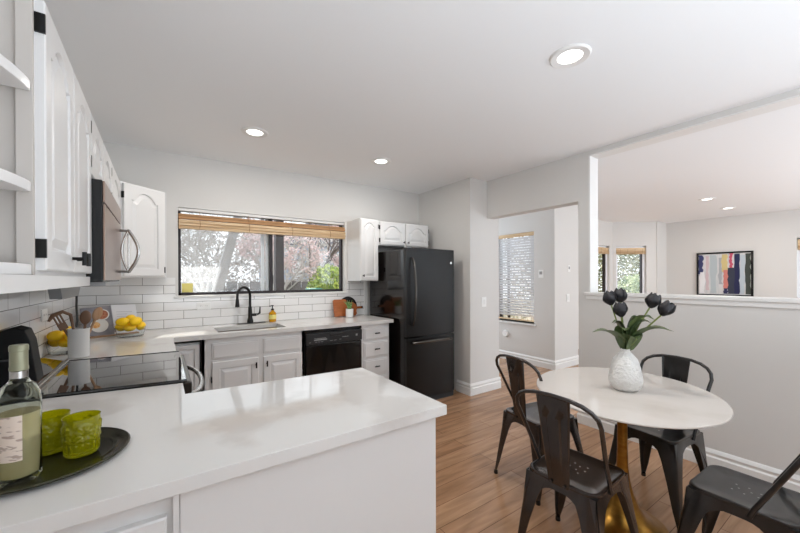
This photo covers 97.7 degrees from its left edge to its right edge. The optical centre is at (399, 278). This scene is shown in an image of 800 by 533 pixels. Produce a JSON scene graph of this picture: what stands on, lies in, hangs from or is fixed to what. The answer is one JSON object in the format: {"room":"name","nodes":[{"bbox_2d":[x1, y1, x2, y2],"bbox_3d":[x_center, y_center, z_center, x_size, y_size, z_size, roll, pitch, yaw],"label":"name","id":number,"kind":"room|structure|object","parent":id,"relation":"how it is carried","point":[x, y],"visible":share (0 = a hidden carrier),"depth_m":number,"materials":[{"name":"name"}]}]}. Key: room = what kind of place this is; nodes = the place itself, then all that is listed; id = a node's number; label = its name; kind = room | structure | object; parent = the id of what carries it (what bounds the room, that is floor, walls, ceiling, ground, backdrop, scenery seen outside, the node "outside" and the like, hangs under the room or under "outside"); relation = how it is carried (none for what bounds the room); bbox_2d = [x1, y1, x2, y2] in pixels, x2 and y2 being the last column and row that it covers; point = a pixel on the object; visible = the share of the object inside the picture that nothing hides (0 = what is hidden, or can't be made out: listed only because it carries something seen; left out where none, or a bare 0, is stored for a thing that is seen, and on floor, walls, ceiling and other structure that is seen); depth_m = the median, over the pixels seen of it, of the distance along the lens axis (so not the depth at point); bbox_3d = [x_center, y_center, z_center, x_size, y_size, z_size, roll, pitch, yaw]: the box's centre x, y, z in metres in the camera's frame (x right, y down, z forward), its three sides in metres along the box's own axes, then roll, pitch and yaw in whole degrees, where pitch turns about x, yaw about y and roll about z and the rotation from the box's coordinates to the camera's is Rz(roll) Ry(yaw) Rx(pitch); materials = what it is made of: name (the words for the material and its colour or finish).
{"room":"kitchen","nodes":[
{"label":"kitchen","id":0,"kind":"room"},
{"bbox_2d":[103,141,418,327],"bbox_3d":[-1.232,0.099,3.911,3.528,2.525,0.160,0,0,-34],"label":"wall","id":1,"kind":"structure","parent":0,"point":[186,181],"depth_m":3.59,"materials":[{"name":"white paint"}]},
{"bbox_2d":[78,278,363,329],"bbox_3d":[-1.541,0.218,3.596,2.645,0.462,0.009,0,0,-34],"label":"wall tile","id":2,"kind":"structure","parent":1,"relation":"attached to","point":[154,301],"depth_m":3.29,"materials":[{"name":"white tile"}]},
{"bbox_2d":[174,206,347,297],"bbox_3d":[-1.395,-0.248,3.775,1.763,0.853,0.160,0,0,-34],"label":"window","id":3,"kind":"structure","parent":1,"relation":"in","point":[267,261],"depth_m":3.78,"materials":[{"name":"black metal"}]},
{"bbox_2d":[182,283,192,291],"bbox_3d":[-2.050,0.087,3.370,0.092,0.087,0.006,0,0,-34],"label":"warning sticker","id":4,"kind":"object","parent":3,"relation":"attached to","point":[186,287],"visible":1,"depth_m":3.37,"materials":[{"name":"yellow"}]},
{"bbox_2d":[178,207,345,238],"bbox_3d":[-1.364,-0.570,3.730,1.693,0.195,0.090,0,0,-34],"label":"bamboo blind","id":5,"kind":"object","parent":3,"relation":"attached to","point":[229,225],"visible":0.99,"depth_m":3.62,"materials":[{"name":"brown wood"}]},
{"bbox_2d":[347,218,378,280],"bbox_3d":[-0.432,-0.331,4.128,0.236,0.712,0.386,0,0,-34],"label":"upper cabinet","id":6,"kind":"object","parent":1,"relation":"attached to","point":[362,233],"visible":1,"depth_m":4.02,"materials":[{"name":"white paint"}]},
{"bbox_2d":[364,281,366,314],"bbox_3d":[-0.431,0.234,4.351,0.040,0.419,0.020,0,0,-34],"label":"trim","id":7,"kind":"structure","parent":1,"relation":"attached to","point":[365,282],"depth_m":4.34,"materials":[{"name":"white paint"}]},
{"bbox_2d":[378,221,428,248],"bbox_3d":[-0.024,-0.537,4.408,0.752,0.285,0.386,0,0,-34],"label":"upper cabinet","id":8,"kind":"object","parent":1,"relation":"attached to","point":[391,235],"visible":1,"depth_m":4.26,"materials":[{"name":"white paint"}]},
{"bbox_2d":[43,0,799,222],"bbox_3d":[2.898,-1.218,3.323,10.050,0.080,8.400,0,0,-34],"label":"ceiling","id":9,"kind":"structure","parent":0,"point":[447,92],"depth_m":2.11,"materials":[{"name":"white paint"}]},
{"bbox_2d":[241,127,267,137],"bbox_3d":[-1.148,-1.156,2.768,0.200,0.010,0.200,0,0,-34],"label":"recessed light","id":10,"kind":"object","parent":9,"relation":"in","point":[255,132],"visible":1,"depth_m":2.76,"materials":[{"name":"white paint"}]},
{"bbox_2d":[247,129,262,135],"bbox_3d":[-1.149,-1.159,2.768,0.120,0.002,0.120,0,0,-34],"label":"diffuser","id":11,"kind":"object","parent":10,"relation":"attached to","point":[250,132],"depth_m":2.77,"materials":[{"name":"white"}]},
{"bbox_2d":[371,158,390,164],"bbox_3d":[-0.188,-1.161,3.467,0.200,0.010,0.200,0,0,-34],"label":"recessed light","id":12,"kind":"object","parent":9,"relation":"in","point":[378,161],"visible":1,"depth_m":3.46,"materials":[{"name":"white paint"}]},
{"bbox_2d":[549,43,591,68],"bbox_3d":[0.891,-1.162,1.833,0.200,0.010,0.200,0,0,-34],"label":"recessed light","id":13,"kind":"object","parent":9,"relation":"in","point":[572,55],"visible":1,"depth_m":1.82,"materials":[{"name":"white paint"}]},
{"bbox_2d":[557,50,582,63],"bbox_3d":[0.891,-1.165,1.833,0.120,0.002,0.120,0,0,-34],"label":"diffuser","id":14,"kind":"object","parent":13,"relation":"attached to","point":[567,56],"depth_m":1.84,"materials":[{"name":"white"}]},
{"bbox_2d":[419,178,498,389],"bbox_3d":[0.701,0.090,4.654,0.500,2.525,1.122,0,0,-34],"label":"wall column","id":15,"kind":"structure","parent":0,"point":[454,214],"depth_m":4.20,"materials":[{"name":"white paint"}]},
{"bbox_2d":[456,379,470,395],"bbox_3d":[0.752,1.286,4.131,0.018,0.135,0.236,0,0,-34],"label":"baseboard","id":16,"kind":"structure","parent":15,"relation":"attached to","point":[461,386],"depth_m":4.12,"materials":[{"name":"white paint"}]},
{"bbox_2d":[499,205,577,360],"bbox_3d":[1.879,0.082,6.295,0.640,2.525,2.343,0,0,-34],"label":"wall","id":17,"kind":"structure","parent":0,"point":[554,337],"depth_m":5.34,"materials":[{"name":"white paint"}]},
{"bbox_2d":[499,238,535,325],"bbox_3d":[1.914,-0.003,5.757,0.150,1.473,0.790,0,0,-34],"label":"window","id":18,"kind":"structure","parent":17,"relation":"in","point":[501,315],"depth_m":5.90,"materials":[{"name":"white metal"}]},
{"bbox_2d":[499,231,533,321],"bbox_3d":[1.903,-0.029,5.750,0.055,1.414,0.720,0,0,-34],"label":"blind","id":19,"kind":"object","parent":18,"relation":"attached to","point":[504,265],"visible":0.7,"depth_m":5.73,"materials":[{"name":"white plastic"}]},
{"bbox_2d":[499,349,553,369],"bbox_3d":[1.669,1.278,6.029,0.018,0.135,2.143,0,0,-34],"label":"baseboard","id":20,"kind":"structure","parent":17,"relation":"attached to","point":[536,361],"depth_m":5.41,"materials":[{"name":"white paint"}]},
{"bbox_2d":[554,355,578,369],"bbox_3d":[2.551,1.277,5.324,0.672,0.135,0.018,0,0,-34],"label":"baseboard","id":21,"kind":"structure","parent":17,"relation":"attached to","point":[571,361],"depth_m":5.30,"materials":[{"name":"white paint"}]},
{"bbox_2d":[531,220,612,348],"bbox_3d":[3.392,0.075,6.741,2.640,2.525,0.140,0,0,-34],"label":"wall","id":22,"kind":"structure","parent":0,"point":[605,229],"depth_m":7.33,"materials":[{"name":"white paint"}]},
{"bbox_2d":[598,245,606,291],"bbox_3d":[4.136,-0.141,7.227,0.620,1.090,0.140,0,0,-34],"label":"window","id":23,"kind":"structure","parent":22,"relation":"in","point":[604,256],"depth_m":7.37,"materials":[{"name":"white plastic"}]},
{"bbox_2d":[598,247,609,253],"bbox_3d":[4.160,-0.581,7.190,0.560,0.130,0.052,0,0,-34],"label":"bamboo blind","id":24,"kind":"object","parent":23,"relation":"attached to","point":[601,250],"visible":0.63,"depth_m":7.23,"materials":[{"name":"brown wood"}]},
{"bbox_2d":[436,349,762,532],"bbox_3d":[2.908,1.377,3.328,10.050,0.060,8.400,0,0,-34],"label":"floor","id":25,"kind":"structure","parent":0,"point":[470,498],"depth_m":2.41,"materials":[{"name":"brown wood"}]},
{"bbox_2d":[0,351,203,398],"bbox_3d":[-1.381,0.879,1.699,0.748,0.935,0.789,0,0,-34],"label":"range","id":26,"kind":"object","parent":25,"relation":"on","point":[68,377],"visible":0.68,"depth_m":1.63,"materials":[{"name":"black glass"}]},
{"bbox_2d":[0,325,43,385],"bbox_3d":[-1.532,0.300,1.388,0.150,0.220,0.107,0,0,-34],"label":"appliance","id":27,"kind":"object","parent":26,"relation":"on","point":[21,334],"visible":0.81,"depth_m":1.37,"materials":[{"name":"black plastic"}]},
{"bbox_2d":[187,365,203,392],"bbox_3d":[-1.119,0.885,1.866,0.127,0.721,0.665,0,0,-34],"label":"handle","id":28,"kind":"object","parent":26,"relation":"in","point":[201,379],"depth_m":1.84,"materials":[{"name":"silver metal"}]},
{"bbox_2d":[174,340,201,391],"bbox_3d":[-1.991,0.880,2.913,0.540,0.773,0.607,0,0,-34],"label":"base cabinet","id":29,"kind":"object","parent":25,"relation":"on","point":[191,351],"visible":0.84,"depth_m":2.79,"materials":[{"name":"white paint"}]},
{"bbox_2d":[52,418,435,532],"bbox_3d":[-0.664,0.926,1.200,1.370,0.877,0.828,0,0,-34],"label":"base cabinet","id":30,"kind":"object","parent":25,"relation":"on","point":[385,482],"visible":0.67,"depth_m":1.01,"materials":[{"name":"white paint"}]},
{"bbox_2d":[0,368,446,532],"bbox_3d":[-0.672,0.469,1.231,1.396,0.036,0.929,0,0,-34],"label":"countertop","id":31,"kind":"structure","parent":30,"relation":"on","point":[180,442],"depth_m":1.03,"materials":[{"name":"white stone"}]},
{"bbox_2d":[0,427,130,494],"bbox_3d":[-0.878,0.445,0.868,0.332,0.015,0.332,0,0,-34],"label":"serving tray","id":32,"kind":"object","parent":31,"relation":"on","point":[55,467],"visible":0.55,"depth_m":0.85,"materials":[{"name":"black metal"}]},
{"bbox_2d":[0,344,42,486],"bbox_3d":[-0.854,0.298,0.784,0.072,0.299,0.072,0,0,-14],"label":"wine bottle","id":33,"kind":"object","parent":32,"relation":"on","point":[21,396],"visible":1,"depth_m":0.77,"materials":[{"name":"clear glass"}]},
{"bbox_2d":[42,409,70,456],"bbox_3d":[-0.907,0.399,0.908,0.080,0.096,0.080,0,0,-1],"label":"glass tumbler","id":34,"kind":"object","parent":32,"relation":"on","point":[51,419],"visible":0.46,"depth_m":0.89,"materials":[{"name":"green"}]},
{"bbox_2d":[60,410,101,458],"bbox_3d":[-0.818,0.399,0.898,0.080,0.096,0.080,0,0,12],"label":"glass tumbler","id":35,"kind":"object","parent":32,"relation":"on","point":[80,432],"visible":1,"depth_m":0.88,"materials":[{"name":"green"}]},
{"bbox_2d":[201,331,303,390],"bbox_3d":[-1.403,0.927,3.276,0.836,0.873,0.654,0,0,-34],"label":"base cabinet","id":36,"kind":"object","parent":25,"relation":"on","point":[252,359],"visible":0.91,"depth_m":3.02,"materials":[{"name":"white paint"}]},
{"bbox_2d":[43,314,393,360],"bbox_3d":[-1.160,0.467,3.057,2.659,0.036,1.309,0,0,-34],"label":"countertop","id":37,"kind":"structure","parent":36,"relation":"on","point":[153,340],"depth_m":2.93,"materials":[{"name":"white stone"}]},
{"bbox_2d":[45,342,67,355],"bbox_3d":[-2.025,0.416,2.128,0.192,0.073,0.192,0,0,-34],"label":"glass bowl","id":38,"kind":"object","parent":37,"relation":"on","point":[52,349],"visible":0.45,"depth_m":2.05,"materials":[{"name":"white"}]},
{"bbox_2d":[46,330,64,340],"bbox_3d":[-2.050,0.340,2.083,0.083,0.065,0.069,0,0,-34],"label":"lemon","id":39,"kind":"object","parent":38,"relation":"in","point":[56,335],"visible":0.94,"depth_m":2.06,"materials":[{"name":"yellow food"}]},
{"bbox_2d":[67,327,89,358],"bbox_3d":[-1.851,0.369,2.016,0.100,0.166,0.100,0,0,-34],"label":"utensil crock","id":40,"kind":"object","parent":37,"relation":"on","point":[78,339],"visible":0.99,"depth_m":1.98,"materials":[{"name":"grey"}]},
{"bbox_2d":[47,310,74,328],"bbox_3d":[-1.879,0.295,1.953,0.025,0.241,0.130,0,0,36],"label":"wooden utensil","id":41,"kind":"object","parent":40,"relation":"in","point":[53,315],"visible":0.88,"depth_m":1.95,"materials":[{"name":"brown wood"}]},
{"bbox_2d":[53,315,68,336],"bbox_3d":[-1.889,0.309,1.976,0.015,0.215,0.108,0,0,31],"label":"wooden utensil","id":42,"kind":"object","parent":40,"relation":"in","point":[63,326],"visible":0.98,"depth_m":1.96,"materials":[{"name":"brown wood"}]},
{"bbox_2d":[80,310,90,328],"bbox_3d":[-1.821,0.299,2.025,0.051,0.231,0.017,0,0,-34],"label":"wooden utensil","id":43,"kind":"object","parent":40,"relation":"in","point":[85,316],"visible":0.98,"depth_m":2.02,"materials":[{"name":"brown wood"}]},
{"bbox_2d":[90,307,102,332],"bbox_3d":[-1.824,0.293,2.069,0.017,0.245,0.113,0,0,26],"label":"wooden utensil","id":44,"kind":"object","parent":40,"relation":"in","point":[97,313],"visible":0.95,"depth_m":2.08,"materials":[{"name":"brown wood"}]},
{"bbox_2d":[80,304,136,337],"bbox_3d":[-2.325,0.335,2.827,0.161,0.247,0.363,0,0,32],"label":"cookbook","id":45,"kind":"object","parent":37,"relation":"on","point":[104,326],"visible":0.59,"depth_m":2.80,"materials":[{"name":"white"}]},
{"bbox_2d":[90,309,108,331],"bbox_3d":[-2.370,0.332,2.764,0.065,0.176,0.122,0,0,32],"label":"picture","id":46,"kind":"object","parent":45,"relation":"on","point":[102,324],"depth_m":2.77,"materials":[{"name":"multicoloured"}]},
{"bbox_2d":[100,310,107,318],"bbox_3d":[-2.373,0.286,2.784,0.074,0.070,0.025,0,0,-43],"label":"picture","id":47,"kind":"object","parent":45,"relation":"attached to","point":[105,312],"depth_m":2.80},
{"bbox_2d":[114,326,145,337],"bbox_3d":[-2.122,0.415,2.752,0.200,0.073,0.200,0,0,-34],"label":"glass bowl","id":48,"kind":"object","parent":37,"relation":"on","point":[139,331],"visible":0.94,"depth_m":2.68,"materials":[{"name":"white"}]},
{"bbox_2d":[115,317,128,325],"bbox_3d":[-2.148,0.334,2.706,0.086,0.068,0.072,0,0,-34],"label":"lemon","id":49,"kind":"object","parent":48,"relation":"in","point":[123,321],"visible":0.98,"depth_m":2.68,"materials":[{"name":"yellow food"}]},
{"bbox_2d":[129,317,141,325],"bbox_3d":[-2.070,0.332,2.738,0.083,0.068,0.076,0,0,-34],"label":"lemon","id":50,"kind":"object","parent":48,"relation":"in","point":[133,321],"visible":1,"depth_m":2.71,"materials":[{"name":"yellow food"}]},
{"bbox_2d":[235,286,264,323],"bbox_3d":[-1.493,0.260,3.491,0.296,0.376,0.123,0,0,-34],"label":"faucet","id":51,"kind":"object","parent":37,"relation":"on","point":[250,314],"visible":1,"depth_m":3.50,"materials":[{"name":"black metal"}]},
{"bbox_2d":[269,305,275,321],"bbox_3d":[-1.330,0.361,3.647,0.074,0.173,0.074,0,0,-34],"label":"soap bottle","id":52,"kind":"object","parent":37,"relation":"on","point":[272,314],"visible":1,"depth_m":3.62,"materials":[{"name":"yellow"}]},
{"bbox_2d":[333,299,346,316],"bbox_3d":[-0.697,0.342,4.086,0.170,0.197,0.064,0,0,-34],"label":"cutting board","id":53,"kind":"object","parent":37,"relation":"on","point":[339,307],"visible":0.91,"depth_m":4.07,"materials":[{"name":"brown wood"}]},
{"bbox_2d":[344,300,352,317],"bbox_3d":[-0.587,0.343,4.029,0.120,0.202,0.114,0,0,-34],"label":"potted plant","id":54,"kind":"object","parent":37,"relation":"on","point":[349,312],"visible":1,"depth_m":4.00,"materials":[{"name":"white plant"}]},
{"bbox_2d":[347,302,362,315],"bbox_3d":[-0.549,0.358,4.189,0.230,0.164,0.039,0,0,-34],"label":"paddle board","id":55,"kind":"object","parent":37,"relation":"on","point":[354,307],"visible":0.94,"depth_m":4.18,"materials":[{"name":"brown wood"}]},
{"bbox_2d":[304,326,361,375],"bbox_3d":[-0.786,0.914,3.659,0.600,0.853,0.559,0,0,-34],"label":"dishwasher","id":56,"kind":"object","parent":25,"relation":"on","point":[328,350],"visible":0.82,"depth_m":3.42,"materials":[{"name":"black plastic"}]},
{"bbox_2d":[361,323,388,378],"bbox_3d":[-0.419,0.922,3.963,0.340,0.873,0.654,0,0,-34],"label":"base cabinet","id":57,"kind":"object","parent":25,"relation":"on","point":[375,337],"visible":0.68,"depth_m":3.72,"materials":[{"name":"white paint"}]},
{"bbox_2d":[370,246,453,399],"bbox_3d":[0.151,0.506,4.159,0.680,1.700,0.871,0,0,-34],"label":"refrigerator","id":58,"kind":"object","parent":25,"relation":"on","point":[414,287],"visible":0.94,"depth_m":3.84,"materials":[{"name":"black metal"}]},
{"bbox_2d":[404,333,453,396],"bbox_3d":[0.360,0.965,3.858,0.680,0.662,0.132,0,0,-34],"label":"freezer","id":59,"kind":"object","parent":58,"relation":"in","point":[428,358],"depth_m":3.84,"materials":[{"name":"grey metal"}]},
{"bbox_2d":[494,354,583,505],"bbox_3d":[0.937,0.927,2.360,0.469,0.860,0.440,0,0,-25],"label":"metal chair","id":60,"kind":"object","parent":25,"relation":"on","point":[515,365],"visible":0.6,"depth_m":2.27,"materials":[{"name":"black metal"}]},
{"bbox_2d":[515,389,638,532],"bbox_3d":[0.839,0.928,1.668,0.469,0.860,0.440,0,0,-38],"label":"metal chair","id":61,"kind":"object","parent":25,"relation":"on","point":[589,482],"visible":1,"depth_m":1.56,"materials":[{"name":"black metal"}]},
{"bbox_2d":[537,367,733,532],"bbox_3d":[1.235,0.984,1.941,0.884,0.737,1.010,0,0,27],"label":"dining table","id":62,"kind":"object","parent":25,"relation":"on","point":[661,402],"visible":0.7,"depth_m":1.84,"materials":[{"name":"beige stone"}]},
{"bbox_2d":[608,348,642,391],"bbox_3d":[1.250,0.501,1.939,0.164,0.227,0.164,0,0,-34],"label":"ceramic vase","id":63,"kind":"object","parent":62,"relation":"on","point":[625,372],"visible":0.98,"depth_m":1.89,"materials":[{"name":"white"}]},
{"bbox_2d":[593,291,626,346],"bbox_3d":[1.198,0.311,1.969,0.223,0.487,0.146,0,0,-43],"label":"tulip","id":64,"kind":"object","parent":63,"relation":"in","point":[609,298],"visible":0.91,"depth_m":2.01,"materials":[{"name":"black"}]},
{"bbox_2d":[612,288,627,327],"bbox_3d":[1.260,0.304,2.005,0.076,0.502,0.187,0,0,33],"label":"tulip","id":65,"kind":"object","parent":63,"relation":"in","point":[621,294],"visible":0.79,"depth_m":2.02,"materials":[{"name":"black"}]},
{"bbox_2d":[613,302,635,348],"bbox_3d":[1.248,0.341,1.947,0.109,0.427,0.120,0,0,-13],"label":"tulip","id":66,"kind":"object","parent":63,"relation":"in","point":[620,309],"visible":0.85,"depth_m":1.94,"materials":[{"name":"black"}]},
{"bbox_2d":[627,292,661,342],"bbox_3d":[1.328,0.314,1.907,0.175,0.481,0.094,0,0,15],"label":"tulip","id":67,"kind":"object","parent":63,"relation":"in","point":[652,300],"visible":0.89,"depth_m":1.89,"materials":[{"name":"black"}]},
{"bbox_2d":[618,300,676,350],"bbox_3d":[1.310,0.333,1.862,0.254,0.444,0.134,0,0,42],"label":"tulip","id":68,"kind":"object","parent":63,"relation":"in","point":[666,308],"visible":0.98,"depth_m":1.86,"materials":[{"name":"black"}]},
{"bbox_2d":[608,354,713,529],"bbox_3d":[1.580,0.925,2.140,0.469,0.860,0.440,0,0,-28],"label":"metal chair","id":69,"kind":"object","parent":25,"relation":"on","point":[670,444],"visible":0.49,"depth_m":2.05,"materials":[{"name":"black metal"}]},
{"bbox_2d":[677,454,799,532],"bbox_3d":[1.489,0.926,1.481,0.440,0.860,0.469,0,0,-32],"label":"metal chair","id":70,"kind":"object","parent":25,"relation":"on","point":[771,507],"visible":1,"depth_m":1.47,"materials":[{"name":"black metal"}]},
{"bbox_2d":[613,221,655,292],"bbox_3d":[4.947,0.068,7.439,0.842,2.525,0.140,0,0,8],"label":"wall","id":71,"kind":"structure","parent":0,"point":[624,233],"depth_m":7.35,"materials":[{"name":"white paint"}]},
{"bbox_2d":[616,246,644,292],"bbox_3d":[4.885,-0.144,7.428,0.630,1.090,0.140,0,0,8],"label":"window","id":72,"kind":"structure","parent":71,"relation":"in","point":[641,256],"depth_m":7.41,"materials":[{"name":"white plastic"}]},
{"bbox_2d":[616,248,645,253],"bbox_3d":[4.877,-0.584,7.383,0.570,0.130,0.052,0,0,8],"label":"bamboo blind","id":73,"kind":"object","parent":72,"relation":"attached to","point":[618,250],"visible":1,"depth_m":7.38,"materials":[{"name":"brown wood"}]},
{"bbox_2d":[487,88,799,492],"bbox_3d":[2.793,0.088,1.782,0.158,2.525,5.980,0,0,-34],"label":"wall","id":74,"kind":"structure","parent":0,"point":[752,354],"depth_m":2.48,"materials":[{"name":"white paint"}]},
{"bbox_2d":[469,377,500,395],"bbox_3d":[1.028,1.285,4.186,0.532,0.135,0.018,0,0,-34],"label":"baseboard","id":75,"kind":"structure","parent":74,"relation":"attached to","point":[494,383],"depth_m":4.18,"materials":[{"name":"white paint"}]},
{"bbox_2d":[588,156,597,291],"bbox_3d":[1.796,-0.499,3.247,0.146,1.249,0.013,0,0,-34],"label":"trim","id":76,"kind":"structure","parent":74,"relation":"attached to","point":[592,162],"depth_m":3.24,"materials":[{"name":"white paint"}]},
{"bbox_2d":[584,292,799,308],"bbox_3d":[3.136,0.155,1.302,0.195,0.061,4.800,0,0,-34],"label":"trim","id":77,"kind":"structure","parent":74,"relation":"attached to","point":[749,301],"depth_m":2.45,"materials":[{"name":"white paint"}]},
{"bbox_2d":[588,94,799,158],"bbox_3d":[3.139,-1.129,1.285,0.146,0.010,4.768,0,0,-34],"label":"trim","id":78,"kind":"structure","parent":74,"relation":"attached to","point":[794,100],"depth_m":2.56,"materials":[{"name":"white paint"}]},
{"bbox_2d":[656,221,666,293],"bbox_3d":[5.530,0.066,7.492,0.495,2.525,0.140,0,0,-34],"label":"wall","id":79,"kind":"structure","parent":0,"point":[661,283],"depth_m":7.42,"materials":[{"name":"white paint"}]},
{"bbox_2d":[666,209,799,297],"bbox_3d":[7.517,0.063,5.156,0.140,2.525,6.200,0,0,-34],"label":"wall","id":80,"kind":"structure","parent":0,"point":[772,237],"depth_m":6.54,"materials":[{"name":"white paint"}]},
{"bbox_2d":[697,251,753,296],"bbox_3d":[6.288,-0.091,6.790,0.034,0.855,0.825,0,0,-34],"label":"abstract painting","id":81,"kind":"object","parent":80,"relation":"attached to","point":[718,273],"visible":0.98,"depth_m":6.75,"materials":[{"name":"multicoloured paint"}]},
{"bbox_2d":[797,238,799,297],"bbox_3d":[7.217,-0.154,5.557,0.140,1.100,1.240,0,0,-34],"label":"window","id":82,"kind":"structure","parent":80,"relation":"in","point":[798,251],"depth_m":6.04,"materials":[{"name":"white plastic"}]},
{"bbox_3d":[-0.773,0.105,0.017,0.120,2.525,7.102,0,0,-34],"label":"wall","id":83,"kind":"structure","parent":0,"visible":0},
{"bbox_2d":[0,0,34,274],"bbox_3d":[-0.936,-0.581,0.635,0.315,1.144,0.366,0,0,-34],"label":"open shelf unit","id":84,"kind":"object","parent":83,"relation":"attached to","point":[17,156],"visible":0.99,"depth_m":0.83,"materials":[{"name":"grey paint"}]},
{"bbox_2d":[0,290,75,357],"bbox_3d":[-1.381,0.223,1.018,0.008,0.462,4.442,0,0,-34],"label":"wall tile","id":85,"kind":"structure","parent":83,"relation":"attached to","point":[18,308],"depth_m":1.90,"materials":[{"name":"white tile"}]},
{"bbox_2d":[41,308,47,321],"bbox_3d":[-2.070,0.211,2.036,0.007,0.070,0.115,0,0,-34],"label":"wall outlet","id":86,"kind":"object","parent":85,"relation":"attached to","point":[44,312],"visible":1,"depth_m":2.03,"materials":[{"name":"white plastic"}]},
{"bbox_2d":[34,0,92,276],"bbox_3d":[-1.224,-0.363,1.103,0.366,0.709,0.731,0,0,-34],"label":"upper cabinet","id":87,"kind":"object","parent":83,"relation":"attached to","point":[62,113],"visible":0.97,"depth_m":1.01,"materials":[{"name":"white paint"}]},
{"bbox_2d":[0,274,89,293],"bbox_3d":[-0.831,0.011,0.500,0.314,0.037,2.165,0,0,-34],"label":"rail","id":88,"kind":"object","parent":87,"relation":"attached to","point":[9,283],"visible":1,"depth_m":0.84,"materials":[{"name":"white paint"}]},
{"bbox_2d":[48,286,80,298],"bbox_3d":[-1.917,0.065,2.008,0.050,0.082,0.600,0,0,-34],"label":"light","id":89,"kind":"object","parent":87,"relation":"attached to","point":[61,293],"visible":0.63,"depth_m":1.84,"materials":[{"name":"grey plastic"}]},
{"bbox_2d":[75,296,78,327],"bbox_3d":[-2.039,0.238,2.188,0.033,0.429,0.134,0,0,-21],"label":"power cord","id":90,"kind":"object","parent":89,"relation":"hanging from","point":[76,297],"visible":0.32,"depth_m":2.22,"materials":[{"name":"grey plastic"}]},
{"bbox_2d":[91,114,111,192],"bbox_3d":[-1.661,-0.575,1.707,0.330,0.285,0.766,0,0,-34],"label":"upper cabinet","id":91,"kind":"object","parent":83,"relation":"attached to","point":[101,164],"visible":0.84,"depth_m":1.69,"materials":[{"name":"white paint"}]},
{"bbox_2d":[86,178,139,285],"bbox_3d":[-1.604,-0.198,1.749,0.469,0.460,0.754,0,0,-34],"label":"microwave","id":92,"kind":"object","parent":91,"relation":"attached to","point":[107,247],"visible":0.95,"depth_m":1.56,"materials":[{"name":"silver metal"}]},
{"bbox_2d":[112,164,119,206],"bbox_3d":[-2.030,-0.362,2.245,0.330,0.709,0.541,0,0,-34],"label":"upper cabinet","id":93,"kind":"object","parent":83,"relation":"attached to","point":[115,181],"visible":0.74,"depth_m":2.31,"materials":[{"name":"white paint"}]},
{"bbox_2d":[120,181,166,277],"bbox_3d":[-2.222,-0.363,2.776,0.612,0.709,0.572,0,0,-34],"label":"upper cabinet","id":94,"kind":"object","parent":83,"relation":"attached to","point":[143,209],"visible":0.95,"depth_m":2.72,"materials":[{"name":"white paint"}]},
{"label":"outside","id":95,"kind":"structure","parent":0,"visible":0},
{"bbox_2d":[503,300,530,319],"bbox_3d":[-5.543,1.776,16.933,38.000,0.150,25.800,0,0,-34],"label":"ground","id":96,"kind":"structure","parent":95,"point":[514,300],"depth_m":17.63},
{"bbox_2d":[181,212,260,291],"bbox_3d":[-5.251,-0.096,8.577,3.646,3.636,2.624,0,0,6],"label":"tree","id":97,"kind":"object","parent":96,"relation":"on","point":[199,233],"visible":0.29,"depth_m":8.55,"materials":[{"name":"grey plant"}]},
{"bbox_2d":[211,217,241,291],"bbox_3d":[-2.479,0.265,4.660,0.860,2.900,0.090,0,0,-34],"label":"leaning timber","id":98,"kind":"object","parent":96,"relation":"on","point":[220,279],"visible":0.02,"depth_m":4.70,"materials":[{"name":"grey"}]},
{"bbox_2d":[181,227,338,288],"bbox_3d":[-4.656,-0.036,11.943,10.007,3.898,2.594,0,0,-34],"label":"tree","id":99,"kind":"object","parent":96,"relation":"on","point":[238,263],"visible":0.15,"depth_m":11.21,"materials":[{"name":"grey plant"}]},
{"bbox_2d":[181,281,338,291],"bbox_3d":[-4.284,0.896,9.964,10.200,1.630,0.080,0,0,-34],"label":"fence","id":100,"kind":"object","parent":96,"relation":"on","point":[230,286],"visible":0.05,"depth_m":9.89,"materials":[{"name":"grey"}]},
{"bbox_2d":[274,220,283,289],"bbox_3d":[-1.783,-0.064,5.149,0.115,3.550,0.110,0,0,-34],"label":"porch post","id":101,"kind":"object","parent":96,"relation":"on","point":[278,239],"visible":0.29,"depth_m":5.10,"materials":[{"name":"grey"}]},
{"bbox_2d":[236,217,329,289],"bbox_3d":[-3.041,-0.162,8.920,2.314,3.757,2.548,0,0,-34],"label":"tree","id":102,"kind":"object","parent":96,"relation":"on","point":[288,260],"visible":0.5,"depth_m":8.83,"materials":[{"name":"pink plant"}]},
{"bbox_2d":[259,223,338,283],"bbox_3d":[-4.789,-0.628,17.937,4.600,4.650,3.400,0,0,-34],"label":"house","id":103,"kind":"structure","parent":96,"relation":"on","point":[291,244],"depth_m":16.40,"materials":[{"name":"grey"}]},
{"bbox_2d":[306,263,338,288],"bbox_3d":[-1.795,0.648,8.720,1.103,2.112,0.959,0,0,-34],"label":"shrub","id":104,"kind":"object","parent":96,"relation":"on","point":[325,282],"visible":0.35,"depth_m":8.52,"materials":[{"name":"green plant"}]},
{"bbox_2d":[312,223,338,271],"bbox_3d":[-1.729,-0.586,10.721,3.227,4.587,2.339,0,0,43],"label":"tree","id":105,"kind":"object","parent":96,"relation":"on","point":[331,256],"visible":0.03,"depth_m":10.50,"materials":[{"name":"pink plant"}]},
{"bbox_2d":[503,236,530,319],"bbox_3d":[2.282,0.052,8.338,0.970,3.792,3.815,0,0,-34],"label":"hedge","id":106,"kind":"object","parent":96,"relation":"on","point":[513,316],"visible":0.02,"depth_m":7.79,"materials":[{"name":"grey plant"}]},
{"bbox_2d":[598,253,638,291],"bbox_3d":[6.672,-0.075,10.765,4.857,4.424,1.360,0,0,-34],"label":"hedge","id":107,"kind":"object","parent":96,"relation":"on","point":[623,261],"visible":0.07,"depth_m":10.35,"materials":[{"name":"green plant"}]},
{"bbox_2d":[618,274,638,292],"bbox_3d":[6.170,0.764,9.238,1.532,1.818,0.677,0,0,-34],"label":"shrub","id":108,"kind":"object","parent":96,"relation":"on","point":[633,282],"visible":0.34,"depth_m":9.03,"materials":[{"name":"green plant"}]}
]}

